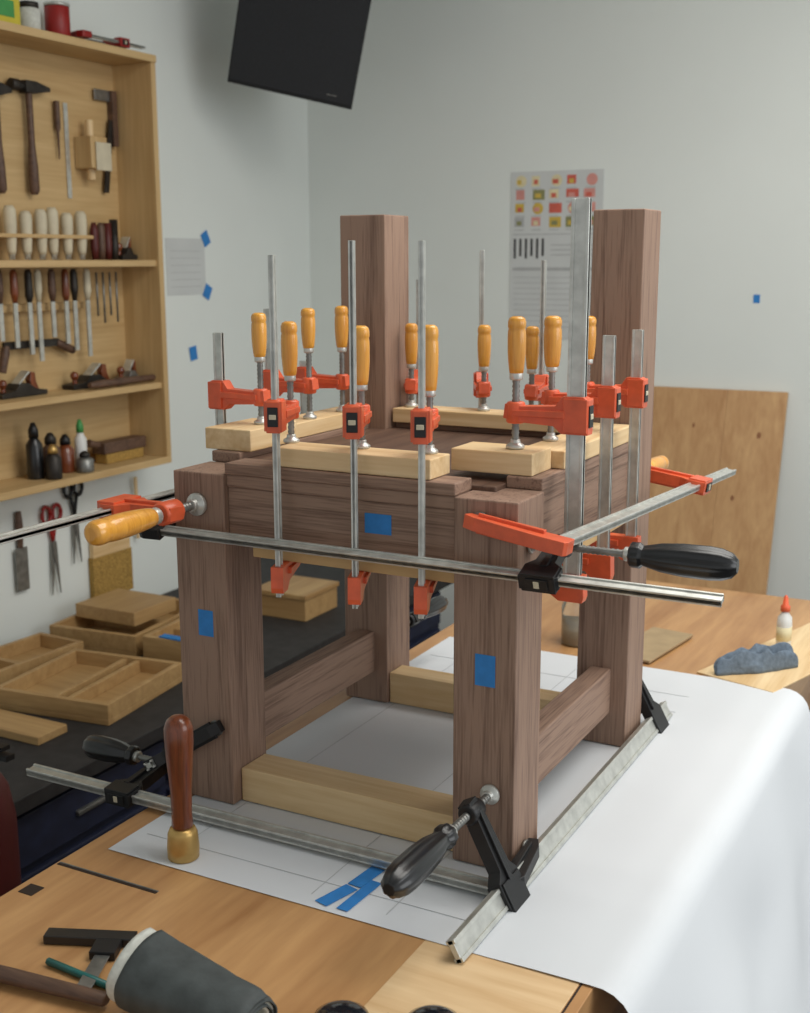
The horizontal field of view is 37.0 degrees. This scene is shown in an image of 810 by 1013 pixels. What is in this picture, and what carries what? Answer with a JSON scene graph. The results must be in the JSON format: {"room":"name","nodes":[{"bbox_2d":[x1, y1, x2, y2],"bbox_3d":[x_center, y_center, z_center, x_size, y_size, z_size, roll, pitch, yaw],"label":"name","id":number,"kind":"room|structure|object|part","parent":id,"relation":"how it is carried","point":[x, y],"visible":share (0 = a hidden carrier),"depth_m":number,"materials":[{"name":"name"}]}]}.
{"room":"woodworking shop","nodes":[
{"label":"woodworking shop","id":0,"kind":"room"},
{"bbox_2d":[0,0,312,645],"bbox_3d":[-1.676,-0.233,2.127,0.100,2.820,5.700,6,13,27],"label":"wall","id":1,"kind":"structure","parent":0,"point":[233,158],"depth_m":3.86,"materials":[{"name":"paint"}]},
{"bbox_2d":[15,511,29,591],"bbox_3d":[-1.042,0.121,3.287,0.022,0.220,0.045,6,13,27],"label":"blade","id":2,"kind":"object","parent":1,"relation":"attached to","point":[21,554],"visible":0.94,"depth_m":3.29,"materials":[{"name":"metal"}]},
{"bbox_2d":[40,503,62,594],"bbox_3d":[-0.985,0.119,3.397,0.022,0.260,0.083,6,13,27],"label":"scissors","id":3,"kind":"object","parent":1,"relation":"attached to","point":[51,512],"visible":0.8,"depth_m":3.39,"materials":[{"name":"red plastic"}]},
{"bbox_2d":[62,483,83,563],"bbox_3d":[-0.944,0.040,3.462,0.022,0.250,0.083,6,13,27],"label":"scissors","id":4,"kind":"object","parent":1,"relation":"attached to","point":[76,531],"visible":0.62,"depth_m":3.46,"materials":[{"name":"metal"}]},
{"bbox_2d":[0,20,171,501],"bbox_3d":[-1.010,-0.606,3.062,0.153,1.149,1.073,6,13,27],"label":"upper cabinet","id":5,"kind":"object","parent":1,"relation":"attached to","point":[71,67],"visible":0.84,"depth_m":3.37,"materials":[{"name":"beige wood"}]},
{"bbox_2d":[0,82,11,193],"bbox_3d":[-1.026,-0.931,3.063,0.030,0.271,0.093,6,13,27],"label":"hammer","id":6,"kind":"object","parent":5,"relation":"hanging from","point":[4,89],"visible":1,"depth_m":3.07,"materials":[{"name":"brown wood"}]},
{"bbox_2d":[0,0,20,24],"bbox_3d":[-1.021,-1.215,2.947,0.111,0.090,0.120,6,13,27],"label":"cardboard box","id":7,"kind":"object","parent":5,"relation":"on","point":[9,9],"visible":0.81,"depth_m":2.95,"materials":[{"name":"yellow cardboard"}]},
{"bbox_2d":[0,370,47,399],"bbox_3d":[-1.010,-0.321,3.170,0.045,0.065,0.160,6,13,27],"label":"plane","id":8,"kind":"object","parent":5,"relation":"in","point":[16,389],"visible":1,"depth_m":3.16,"materials":[{"name":"metal"}]},
{"bbox_2d":[6,78,49,194],"bbox_3d":[-0.972,-0.961,3.162,0.030,0.286,0.132,6,13,27],"label":"hammer","id":9,"kind":"object","parent":5,"relation":"hanging from","point":[29,87],"visible":1,"depth_m":3.15,"materials":[{"name":"brown wood"}]},
{"bbox_2d":[19,1,40,28],"bbox_3d":[-0.951,-1.234,3.067,0.056,0.078,0.056,6,13,27],"label":"glass jar","id":10,"kind":"object","parent":5,"relation":"on","point":[29,10],"visible":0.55,"depth_m":3.04,"materials":[{"name":"glass"}]},
{"bbox_2d":[25,422,44,479],"bbox_3d":[-0.983,-0.148,3.214,0.044,0.150,0.044,6,13,27],"label":"bottle","id":11,"kind":"object","parent":5,"relation":"in","point":[34,459],"visible":1,"depth_m":3.20,"materials":[{"name":"black plastic"}]},
{"bbox_2d":[0,338,75,373],"bbox_3d":[-0.982,-0.405,3.241,0.024,0.080,0.279,6,13,27],"label":"drawknife","id":12,"kind":"object","parent":5,"relation":"in","point":[6,346],"visible":0.99,"depth_m":3.19,"materials":[{"name":"metal"}]},
{"bbox_2d":[43,432,60,474],"bbox_3d":[-0.955,-0.142,3.269,0.052,0.115,0.052,6,13,27],"label":"bottle","id":13,"kind":"object","parent":5,"relation":"in","point":[49,439],"visible":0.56,"depth_m":3.25,"materials":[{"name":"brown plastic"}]},
{"bbox_2d":[44,444,62,479],"bbox_3d":[-0.934,-0.119,3.216,0.044,0.092,0.044,6,13,27],"label":"bottle","id":14,"kind":"object","parent":5,"relation":"in","point":[53,461],"visible":1,"depth_m":3.20,"materials":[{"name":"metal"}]},
{"bbox_2d":[43,1,70,35],"bbox_3d":[-0.900,-1.255,3.139,0.066,0.091,0.066,6,13,27],"label":"paint can","id":15,"kind":"object","parent":5,"relation":"on","point":[56,13],"visible":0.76,"depth_m":3.11,"materials":[{"name":"red plastic"}]},
{"bbox_2d":[53,101,60,158],"bbox_3d":[-0.931,-1.010,3.252,0.015,0.150,0.016,6,13,27],"label":"knife","id":16,"kind":"object","parent":5,"relation":"attached to","point":[56,105],"visible":1,"depth_m":3.24,"materials":[{"name":"brown wood"}]},
{"bbox_2d":[63,103,71,197],"bbox_3d":[-0.919,-0.969,3.303,0.002,0.250,0.015,6,13,27],"label":"ruler","id":17,"kind":"object","parent":5,"relation":"in","point":[65,111],"visible":1,"depth_m":3.30,"materials":[{"name":"silver metal"}]},
{"bbox_2d":[59,434,75,472],"bbox_3d":[-0.929,-0.146,3.318,0.048,0.104,0.048,6,13,27],"label":"bottle","id":18,"kind":"object","parent":5,"relation":"in","point":[67,451],"visible":0.88,"depth_m":3.30,"materials":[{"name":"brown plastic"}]},
{"bbox_2d":[74,419,86,465],"bbox_3d":[-0.901,-0.173,3.367,0.034,0.138,0.034,6,13,27],"label":"glue bottle","id":19,"kind":"object","parent":5,"relation":"in","point":[80,441],"visible":0.72,"depth_m":3.35,"materials":[{"name":"white plastic"}]},
{"bbox_2d":[76,451,93,472],"bbox_3d":[-0.878,-0.124,3.324,0.048,0.058,0.048,6,13,27],"label":"tin","id":20,"kind":"object","parent":5,"relation":"in","point":[84,463],"visible":1,"depth_m":3.31,"materials":[{"name":"metal"}]},
{"bbox_2d":[62,363,109,389],"bbox_3d":[-0.884,-0.369,3.404,0.045,0.065,0.180,6,13,27],"label":"plane","id":21,"kind":"object","parent":5,"relation":"in","point":[78,382],"visible":0.87,"depth_m":3.38,"materials":[{"name":"metal"}]},
{"bbox_2d":[74,120,111,179],"bbox_3d":[-0.861,-0.983,3.344,0.066,0.160,0.075,6,13,27],"label":"gauge","id":22,"kind":"object","parent":5,"relation":"in","point":[92,153],"visible":1,"depth_m":3.32,"materials":[{"name":"brown wood"}]},
{"bbox_2d":[94,88,118,146],"bbox_3d":[-0.842,-1.093,3.408,0.020,0.150,0.082,6,13,27],"label":"square","id":23,"kind":"object","parent":5,"relation":"hanging from","point":[110,97],"visible":0.97,"depth_m":3.42,"materials":[{"name":"brown wood"}]},
{"bbox_2d":[71,30,144,48],"bbox_3d":[-0.810,-1.258,3.278,0.079,0.026,0.254,6,13,27],"label":"clamp","id":24,"kind":"object","parent":5,"relation":"on","point":[121,42],"visible":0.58,"depth_m":3.27,"materials":[{"name":"metal"}]},
{"bbox_2d":[103,120,112,192],"bbox_3d":[-0.839,-0.990,3.429,0.008,0.200,0.050,6,13,27],"label":"drawing square","id":25,"kind":"object","parent":5,"relation":"hanging from","point":[106,189],"visible":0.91,"depth_m":3.43,"materials":[{"name":"metal"}]},
{"bbox_2d":[87,435,145,463],"bbox_3d":[-0.838,-0.169,3.501,0.050,0.076,0.220,6,13,27],"label":"brush","id":26,"kind":"object","parent":5,"relation":"in","point":[114,450],"visible":0.95,"depth_m":3.48,"materials":[{"name":"brown wood"}]},
{"bbox_2d":[88,374,155,387],"bbox_3d":[-0.801,-0.355,3.437,0.026,0.026,0.270,6,13,27],"label":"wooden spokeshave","id":27,"kind":"object","parent":5,"relation":"in","point":[119,381],"visible":1,"depth_m":3.42,"materials":[{"name":"brown wood"}]},
{"bbox_2d":[111,237,137,259],"bbox_3d":[-0.808,-0.741,3.479,0.045,0.065,0.067,6,13,27],"label":"plane","id":28,"kind":"object","parent":5,"relation":"in","point":[125,250],"visible":0.77,"depth_m":3.47,"materials":[{"name":"metal"}]},
{"bbox_2d":[113,359,138,378],"bbox_3d":[-0.811,-0.397,3.541,0.045,0.065,0.085,6,13,27],"label":"plane","id":29,"kind":"object","parent":5,"relation":"in","point":[129,368],"visible":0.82,"depth_m":3.53,"materials":[{"name":"metal"}]},
{"bbox_2d":[88,537,132,597],"bbox_3d":[-0.877,0.128,3.606,0.024,0.280,0.170,6,13,27],"label":"brush","id":30,"kind":"object","parent":1,"relation":"attached to","point":[110,564],"visible":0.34,"depth_m":3.60,"materials":[{"name":"brown wood"}]},
{"bbox_2d":[133,477,139,538],"bbox_3d":[-0.816,0.004,3.686,0.028,0.190,0.040,6,13,27],"label":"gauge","id":31,"kind":"object","parent":1,"relation":"attached to","point":[134,478],"visible":0.39,"depth_m":3.67,"materials":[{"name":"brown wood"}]},
{"bbox_2d":[165,238,205,295],"bbox_3d":[-0.690,-0.755,3.817,0.002,0.175,0.195,6,13,27],"label":"paper sheet","id":32,"kind":"object","parent":1,"relation":"attached to","point":[185,257],"visible":1,"depth_m":3.81,"materials":[{"name":"paper"}]},
{"bbox_2d":[203,283,211,299],"bbox_3d":[-0.639,-0.695,3.923,0.001,0.056,0.053,6,13,27],"label":"tape","id":33,"kind":"object","parent":32,"relation":"attached to","point":[207,291],"visible":1,"depth_m":3.92,"materials":[{"name":"blue paper"}]},
{"bbox_2d":[189,345,197,360],"bbox_3d":[-0.678,-0.492,3.888,0.001,0.049,0.042,6,13,27],"label":"tape","id":34,"kind":"object","parent":1,"relation":"attached to","point":[193,350],"visible":1,"depth_m":3.89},
{"bbox_2d":[201,230,210,246],"bbox_3d":[-0.640,-0.860,3.890,0.001,0.056,0.053,6,13,27],"label":"tape","id":35,"kind":"object","parent":1,"relation":"attached to","point":[205,237],"visible":1,"depth_m":3.89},
{"bbox_2d":[307,0,809,630],"bbox_3d":[1.718,-0.516,3.472,4.620,2.820,0.100,6,13,27],"label":"wall","id":36,"kind":"structure","parent":0,"point":[696,113],"depth_m":3.86,"materials":[{"name":"paint"}]},
{"bbox_2d":[509,169,603,339],"bbox_3d":[0.496,-0.828,4.007,0.322,0.546,0.003,6,13,27],"label":"poster","id":37,"kind":"object","parent":36,"relation":"attached to","point":[541,201],"visible":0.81,"depth_m":4.01,"materials":[{"name":"paper"}]},
{"bbox_2d":[753,295,759,302],"bbox_3d":[1.082,-0.639,3.731,0.020,0.026,0.001,6,13,27],"label":"tape","id":38,"kind":"object","parent":36,"relation":"attached to","point":[756,298],"visible":1,"depth_m":3.73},
{"bbox_3d":[0.362,-1.455,0.778,4.720,0.100,5.700,6,13,27],"label":"ceiling","id":39,"kind":"structure","parent":0,"visible":0},
{"bbox_2d":[227,0,370,109],"bbox_3d":[-0.285,-1.583,3.617,0.497,0.775,0.381,0,11,0],"label":"monitor","id":40,"kind":"object","parent":39,"relation":"hanging from","point":[311,50],"visible":1,"depth_m":3.57,"materials":[{"name":"plastic"}]},
{"bbox_3d":[0.370,1.407,1.360,4.720,0.100,5.700,6,13,27],"label":"floor","id":41,"kind":"structure","parent":0,"visible":0},
{"bbox_2d":[0,742,21,896],"bbox_3d":[-0.786,0.789,2.256,0.158,0.760,0.151,-4,12,-18],"label":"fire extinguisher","id":42,"kind":"object","parent":41,"relation":"on","point":[10,870],"visible":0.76,"depth_m":2.20,"materials":[{"name":"red metal"}]},
{"bbox_2d":[0,558,451,882],"bbox_3d":[-0.617,0.648,3.439,0.710,0.565,2.050,6,13,27],"label":"bench","id":43,"kind":"object","parent":41,"relation":"on","point":[54,820],"visible":0.11,"depth_m":2.68,"materials":[{"name":"wood"}]},
{"bbox_2d":[0,709,66,745],"bbox_3d":[-0.919,0.490,2.750,0.320,0.020,0.090,6,13,27],"label":"wood offcut","id":44,"kind":"object","parent":43,"relation":"on","point":[13,725],"visible":1,"depth_m":2.69,"materials":[{"name":"beige wood"}]},
{"bbox_2d":[0,632,83,684],"bbox_3d":[-1.016,0.405,3.091,0.160,0.050,0.380,7,13,30],"label":"wooden tray","id":45,"kind":"object","parent":43,"relation":"on","point":[18,657],"visible":0.7,"depth_m":3.18,"materials":[{"name":"beige wood"}]},
{"bbox_2d":[0,648,181,725],"bbox_3d":[-0.764,0.433,2.950,0.320,0.050,0.320,4,12,21],"label":"wooden tray","id":46,"kind":"object","parent":43,"relation":"on","point":[96,687],"visible":0.94,"depth_m":2.93,"materials":[{"name":"beige wood"}]},
{"bbox_2d":[49,598,179,656],"bbox_3d":[-0.776,0.331,3.431,0.280,0.060,0.360,4,12,22],"label":"wooden tray","id":47,"kind":"object","parent":43,"relation":"on","point":[96,635],"visible":0.41,"depth_m":3.29,"materials":[{"name":"beige wood"}]},
{"bbox_2d":[76,588,175,626],"bbox_3d":[-0.785,0.283,3.415,0.210,0.038,0.180,6,13,27],"label":"wood offcut","id":48,"kind":"object","parent":47,"relation":"on","point":[119,606],"visible":1,"depth_m":3.37,"materials":[{"name":"beige wood"}]},
{"bbox_2d":[143,619,180,661],"bbox_3d":[-0.556,0.357,3.272,0.180,0.070,0.260,5,12,23],"label":"wooden tray","id":49,"kind":"object","parent":43,"relation":"on","point":[154,647],"visible":0.23,"depth_m":3.17,"materials":[{"name":"beige wood"}]},
{"bbox_2d":[159,634,180,640],"bbox_3d":[-0.602,0.342,3.158,0.080,0.004,0.025,6,13,27],"label":"tape","id":50,"kind":"object","parent":49,"relation":"on","point":[165,636],"visible":0.64,"depth_m":3.16,"materials":[{"name":"blue paper"}]},
{"bbox_2d":[262,575,338,621],"bbox_3d":[-0.328,0.275,3.651,0.190,0.080,0.190,6,13,27],"label":"wooden box","id":51,"kind":"object","parent":43,"relation":"on","point":[306,598],"visible":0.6,"depth_m":3.59,"materials":[{"name":"beige wood"}]},
{"bbox_2d":[0,580,809,1012],"bbox_3d":[0.133,0.787,1.921,0.677,0.893,2.170,6,13,27],"label":"workbench","id":52,"kind":"object","parent":41,"relation":"on","point":[304,958],"depth_m":1.35,"materials":[{"name":"brown wood"}]},
{"bbox_3d":[-0.404,0.483,1.234,0.220,0.022,0.064,6,13,27],"label":"hammer handle","id":53,"kind":"part","parent":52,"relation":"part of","materials":[{"name":"brown wood"}]},
{"bbox_2d":[45,957,105,988],"bbox_3d":[-0.333,0.486,1.256,0.104,0.007,0.008,7,13,30],"label":"pencil","id":54,"kind":"object","parent":52,"relation":"on","point":[63,967],"visible":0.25,"depth_m":1.26,"materials":[{"name":"green wood"}]},
{"bbox_2d":[43,927,137,987],"bbox_3d":[-0.347,0.479,1.283,0.100,0.010,0.103,1,12,5],"label":"square","id":55,"kind":"object","parent":52,"relation":"on","point":[106,945],"visible":0.91,"depth_m":1.31,"materials":[{"name":"black plastic"}]},
{"bbox_2d":[106,927,277,1012],"bbox_3d":[-0.202,0.466,1.173,0.162,0.071,0.089,6,13,27],"label":"cup","id":56,"kind":"object","parent":52,"relation":"on","point":[155,972],"visible":1,"depth_m":1.15,"materials":[{"name":"fabric"}]},
{"bbox_2d":[315,1000,455,1012],"bbox_3d":[-0.058,0.502,1.138,0.224,0.024,0.135,2,12,9],"label":"safety glasses","id":57,"kind":"object","parent":52,"relation":"on","point":[337,1006],"visible":1,"depth_m":1.17,"materials":[{"name":"black plastic"}]},
{"bbox_2d":[108,637,809,1012],"bbox_3d":[0.245,0.668,1.823,0.876,0.588,1.028,6,13,27],"label":"paper","id":58,"kind":"object","parent":52,"relation":"on","point":[685,888],"visible":0.66,"depth_m":1.59,"materials":[{"name":"white paper"}]},
{"bbox_2d":[163,714,198,863],"bbox_3d":[-0.276,0.346,1.493,0.040,0.188,0.040,6,13,27],"label":"mallet","id":59,"kind":"object","parent":58,"relation":"on","point":[182,836],"visible":1,"depth_m":1.48,"materials":[{"name":"brown wood"}]},
{"bbox_2d":[26,735,538,894],"bbox_3d":[-0.184,0.397,1.610,0.755,0.042,0.127,6,13,27],"label":"clamp","id":60,"kind":"object","parent":58,"relation":"on","point":[125,793],"visible":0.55,"depth_m":1.59,"materials":[{"name":"metal"}]},
{"bbox_2d":[315,884,357,905],"bbox_3d":[-0.080,0.455,1.419,0.019,0.001,0.051,10,15,42],"label":"tape","id":61,"kind":"object","parent":58,"relation":"on","point":[344,890],"visible":1,"depth_m":1.42,"materials":[{"name":"blue paper"}]},
{"bbox_2d":[242,754,452,850],"bbox_3d":[-0.066,0.391,1.614,0.328,0.048,0.057,6,13,27],"label":"wood block","id":62,"kind":"object","parent":58,"relation":"on","point":[411,813],"visible":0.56,"depth_m":1.60,"materials":[{"name":"brown wood"}]},
{"bbox_2d":[337,880,379,910],"bbox_3d":[-0.053,0.455,1.417,0.015,0.001,0.074,7,13,30],"label":"tape","id":63,"kind":"object","parent":58,"relation":"on","point":[371,885],"visible":0.86,"depth_m":1.42,"materials":[{"name":"blue paper"}]},
{"bbox_2d":[348,866,384,887],"bbox_3d":[-0.046,0.446,1.460,0.019,0.001,0.050,7,14,33],"label":"tape","id":64,"kind":"object","parent":58,"relation":"on","point":[372,872],"visible":1,"depth_m":1.46,"materials":[{"name":"blue paper"}]},
{"bbox_2d":[147,655,686,927],"bbox_3d":[0.078,0.372,1.825,0.490,0.001,0.900,6,13,27],"label":"pencil marks","id":65,"kind":"object","parent":58,"relation":"on","point":[435,655],"visible":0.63,"depth_m":1.52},
{"bbox_2d":[174,209,660,866],"bbox_3d":[0.033,-0.014,1.723,0.494,0.798,0.518,6,13,27],"label":"frame","id":66,"kind":"object","parent":58,"relation":"on","point":[503,739],"visible":0.68,"depth_m":1.64,"materials":[{"name":"brown wood"}]},
{"bbox_2d":[0,489,206,545],"bbox_3d":[-0.259,-0.025,1.694,0.115,0.032,1.040,6,13,27],"label":"clamp","id":67,"kind":"object","parent":66,"relation":"attached to","point":[123,516],"visible":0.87,"depth_m":1.49,"materials":[{"name":"metal"}]},
{"bbox_2d":[198,609,213,636],"bbox_3d":[-0.266,0.156,1.619,0.024,0.036,0.001,6,13,27],"label":"tape","id":68,"kind":"object","parent":66,"relation":"attached to","point":[205,617],"visible":1,"depth_m":1.62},
{"bbox_2d":[208,312,270,449],"bbox_3d":[-0.234,-0.104,1.725,0.099,0.340,0.026,6,13,27],"label":"clamp","id":69,"kind":"object","parent":66,"relation":"hanging from","point":[222,395],"visible":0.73,"depth_m":1.70,"materials":[{"name":"metal"}]},
{"bbox_2d":[205,418,295,451],"bbox_3d":[-0.216,-0.102,1.710,0.076,0.030,0.115,6,13,27],"label":"clamping caul","id":70,"kind":"object","parent":66,"relation":"on","point":[242,435],"visible":0.82,"depth_m":1.67,"materials":[{"name":"brown wood"}]},
{"bbox_2d":[263,255,299,597],"bbox_3d":[-0.153,-0.100,1.528,0.026,0.424,0.098,2,12,10],"label":"clamp","id":71,"kind":"object","parent":66,"relation":"hanging from","point":[278,412],"visible":0.92,"depth_m":1.51,"materials":[{"name":"metal"}]},
{"bbox_2d":[263,308,318,418],"bbox_3d":[-0.175,-0.128,1.835,0.098,0.342,0.026,6,13,27],"label":"clamp","id":72,"kind":"object","parent":66,"relation":"hanging from","point":[308,385],"visible":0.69,"depth_m":1.80,"materials":[{"name":"metal"}]},
{"bbox_2d":[143,595,447,772],"bbox_3d":[-0.136,0.265,1.968,0.126,0.093,0.755,6,13,27],"label":"clamp","id":73,"kind":"object","parent":66,"relation":"attached to","point":[208,732],"visible":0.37,"depth_m":1.66,"materials":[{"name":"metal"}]},
{"bbox_2d":[294,407,342,437],"bbox_3d":[-0.138,-0.129,1.861,0.056,0.022,0.220,6,13,27],"label":"clamping caul","id":74,"kind":"object","parent":66,"relation":"on","point":[329,419],"visible":0.3,"depth_m":1.83,"materials":[{"name":"brown wood"}]},
{"bbox_2d":[295,306,349,413],"bbox_3d":[-0.130,-0.145,1.918,0.098,0.342,0.026,6,13,27],"label":"clamp","id":75,"kind":"object","parent":66,"relation":"hanging from","point":[340,381],"visible":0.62,"depth_m":1.88,"materials":[{"name":"metal"}]},
{"bbox_2d":[253,548,453,582],"bbox_3d":[-0.059,0.067,1.522,0.290,0.016,0.044,6,13,27],"label":"clamping caul","id":76,"kind":"object","parent":66,"relation":"on","point":[257,552],"visible":0.28,"depth_m":1.50,"materials":[{"name":"beige wood"}]},
{"bbox_2d":[342,240,371,608],"bbox_3d":[-0.058,-0.098,1.476,0.026,0.440,0.098,1,12,6],"label":"clamp","id":77,"kind":"object","parent":66,"relation":"hanging from","point":[355,416],"visible":0.98,"depth_m":1.45,"materials":[{"name":"metal"}]},
{"bbox_2d":[280,442,449,479],"bbox_3d":[-0.055,-0.058,1.503,0.221,0.024,0.054,6,13,27],"label":"clamping caul","id":78,"kind":"object","parent":66,"relation":"on","point":[303,455],"visible":0.8,"depth_m":1.48,"materials":[{"name":"brown wood"}]},
{"bbox_2d":[365,513,390,535],"bbox_3d":[-0.033,0.021,1.477,0.037,0.025,0.001,6,13,27],"label":"tape","id":79,"kind":"object","parent":66,"relation":"attached to","point":[374,523],"visible":1,"depth_m":1.48,"materials":[{"name":"blue paper"}]},
{"bbox_2d":[404,279,417,407],"bbox_3d":[0.017,-0.179,1.991,0.026,0.380,0.096,2,12,11],"label":"clamp","id":80,"kind":"object","parent":66,"relation":"attached to","point":[411,329],"visible":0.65,"depth_m":1.94,"materials":[{"name":"metal"}]},
{"bbox_2d":[410,240,439,618],"bbox_3d":[0.025,-0.089,1.434,0.026,0.439,0.098,2,12,9],"label":"clamp","id":81,"kind":"object","parent":66,"relation":"hanging from","point":[423,420],"visible":0.93,"depth_m":1.41,"materials":[{"name":"metal"}]},
{"bbox_2d":[139,523,738,606],"bbox_3d":[0.006,0.044,1.459,0.767,0.058,0.095,6,13,27],"label":"clamp","id":82,"kind":"object","parent":66,"relation":"attached to","point":[544,574],"visible":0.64,"depth_m":1.34,"materials":[{"name":"metal"}]},
{"bbox_2d":[393,405,558,432],"bbox_3d":[0.133,-0.138,1.901,0.315,0.022,0.060,6,13,27],"label":"clamping caul","id":83,"kind":"object","parent":66,"relation":"on","point":[449,416],"visible":0.41,"depth_m":1.89,"materials":[{"name":"brown wood"}]},
{"bbox_2d":[473,250,491,410],"bbox_3d":[0.123,-0.192,1.934,0.026,0.426,0.096,0,11,0],"label":"clamp","id":84,"kind":"object","parent":66,"relation":"hanging from","point":[482,387],"visible":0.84,"depth_m":1.89,"materials":[{"name":"metal"}]},
{"bbox_2d":[475,653,494,687],"bbox_3d":[0.095,0.194,1.433,0.026,0.039,0.001,6,13,27],"label":"tape","id":85,"kind":"object","parent":66,"relation":"attached to","point":[484,664],"visible":1,"depth_m":1.43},
{"bbox_2d":[451,442,550,475],"bbox_3d":[0.119,-0.060,1.502,0.108,0.028,0.063,6,13,27],"label":"clamping caul","id":86,"kind":"object","parent":66,"relation":"on","point":[485,457],"visible":0.98,"depth_m":1.48,"materials":[{"name":"brown wood"}]},
{"bbox_2d":[523,260,548,404],"bbox_3d":[0.205,-0.175,1.890,0.026,0.410,0.096,4,12,19],"label":"clamp","id":87,"kind":"object","parent":66,"relation":"hanging from","point":[532,391],"visible":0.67,"depth_m":1.86,"materials":[{"name":"metal"}]},
{"bbox_2d":[503,198,593,603],"bbox_3d":[0.172,-0.123,1.459,0.112,0.480,0.026,6,13,27],"label":"clamp","id":88,"kind":"object","parent":66,"relation":"hanging from","point":[572,416],"visible":0.94,"depth_m":1.44,"materials":[{"name":"metal"}]},
{"bbox_2d":[529,423,628,468],"bbox_3d":[0.236,-0.084,1.636,0.060,0.022,0.278,6,13,27],"label":"clamping caul","id":89,"kind":"object","parent":66,"relation":"on","point":[620,431],"visible":0.43,"depth_m":1.59,"materials":[{"name":"brown wood"}]},
{"bbox_2d":[541,316,620,579],"bbox_3d":[0.226,-0.075,1.573,0.105,0.340,0.026,6,13,27],"label":"clamp","id":90,"kind":"object","parent":66,"relation":"hanging from","point":[606,396],"visible":0.82,"depth_m":1.56,"materials":[{"name":"metal"}]},
{"bbox_2d":[463,455,735,556],"bbox_3d":[0.317,-0.022,1.723,0.136,0.077,0.852,6,13,27],"label":"clamp","id":91,"kind":"object","parent":66,"relation":"attached to","point":[684,484],"visible":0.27,"depth_m":1.46,"materials":[{"name":"metal"}]},
{"bbox_2d":[583,523,624,545],"bbox_3d":[0.225,0.044,1.631,0.044,0.016,0.336,6,13,27],"label":"clamping caul","id":92,"kind":"object","parent":66,"relation":"attached to","point":[588,542],"visible":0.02,"depth_m":1.64,"materials":[{"name":"beige wood"}]},
{"bbox_2d":[587,316,647,559],"bbox_3d":[0.285,-0.093,1.676,0.099,0.336,0.026,6,13,27],"label":"clamp","id":93,"kind":"object","parent":66,"relation":"hanging from","point":[634,389],"visible":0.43,"depth_m":1.66,"materials":[{"name":"metal"}]},
{"bbox_2d":[390,665,560,713],"bbox_3d":[0.130,0.314,1.976,0.328,0.052,0.045,6,13,27],"label":"board","id":94,"kind":"object","parent":58,"relation":"on","point":[411,686],"visible":0.44,"depth_m":2.00,"materials":[{"name":"brown wood"}]},
{"bbox_2d":[380,679,672,963],"bbox_3d":[0.207,0.362,1.605,0.089,0.129,0.859,6,13,27],"label":"clamp","id":95,"kind":"object","parent":52,"relation":"on","point":[412,867],"visible":0.94,"depth_m":1.40,"materials":[{"name":"metal"}]},
{"bbox_2d":[561,601,578,646],"bbox_3d":[0.336,0.211,2.345,0.066,0.109,0.066,6,13,27],"label":"glass jar","id":96,"kind":"object","parent":52,"relation":"on","point":[570,611],"visible":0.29,"depth_m":2.32,"materials":[{"name":"glass"}]},
{"bbox_2d":[643,627,692,662],"bbox_3d":[0.474,0.265,2.328,0.085,0.005,0.200,8,14,35],"label":"panel","id":97,"kind":"object","parent":52,"relation":"on","point":[657,641],"visible":0.71,"depth_m":2.34,"materials":[{"name":"wood"}]},
{"bbox_2d":[697,623,809,692],"bbox_3d":[0.769,0.271,2.314,0.539,0.004,0.150,-11,16,-43],"label":"panel","id":98,"kind":"object","parent":52,"relation":"on","point":[774,681],"visible":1,"depth_m":2.17,"materials":[{"name":"beige wood"}]},
{"bbox_2d":[714,642,797,675],"bbox_3d":[0.632,0.271,2.180,0.169,0.049,0.038,-3,12,-15],"label":"rag","id":99,"kind":"object","parent":98,"relation":"on","point":[760,658],"visible":1,"depth_m":2.17,"materials":[{"name":"fabric"}]},
{"bbox_2d":[776,595,791,644],"bbox_3d":[0.719,0.219,2.296,0.028,0.105,0.036,6,13,27],"label":"glue bottle","id":100,"kind":"object","parent":98,"relation":"on","point":[784,621],"visible":0.88,"depth_m":2.29,"materials":[{"name":"white plastic"}]},
{"bbox_2d":[646,386,788,594],"bbox_3d":[0.814,0.235,3.849,0.652,1.199,0.342,6,13,27],"label":"plywood board","id":101,"kind":"object","parent":41,"relation":"on","point":[700,431],"visible":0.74,"depth_m":3.78,"materials":[{"name":"brown wood"}]}
]}

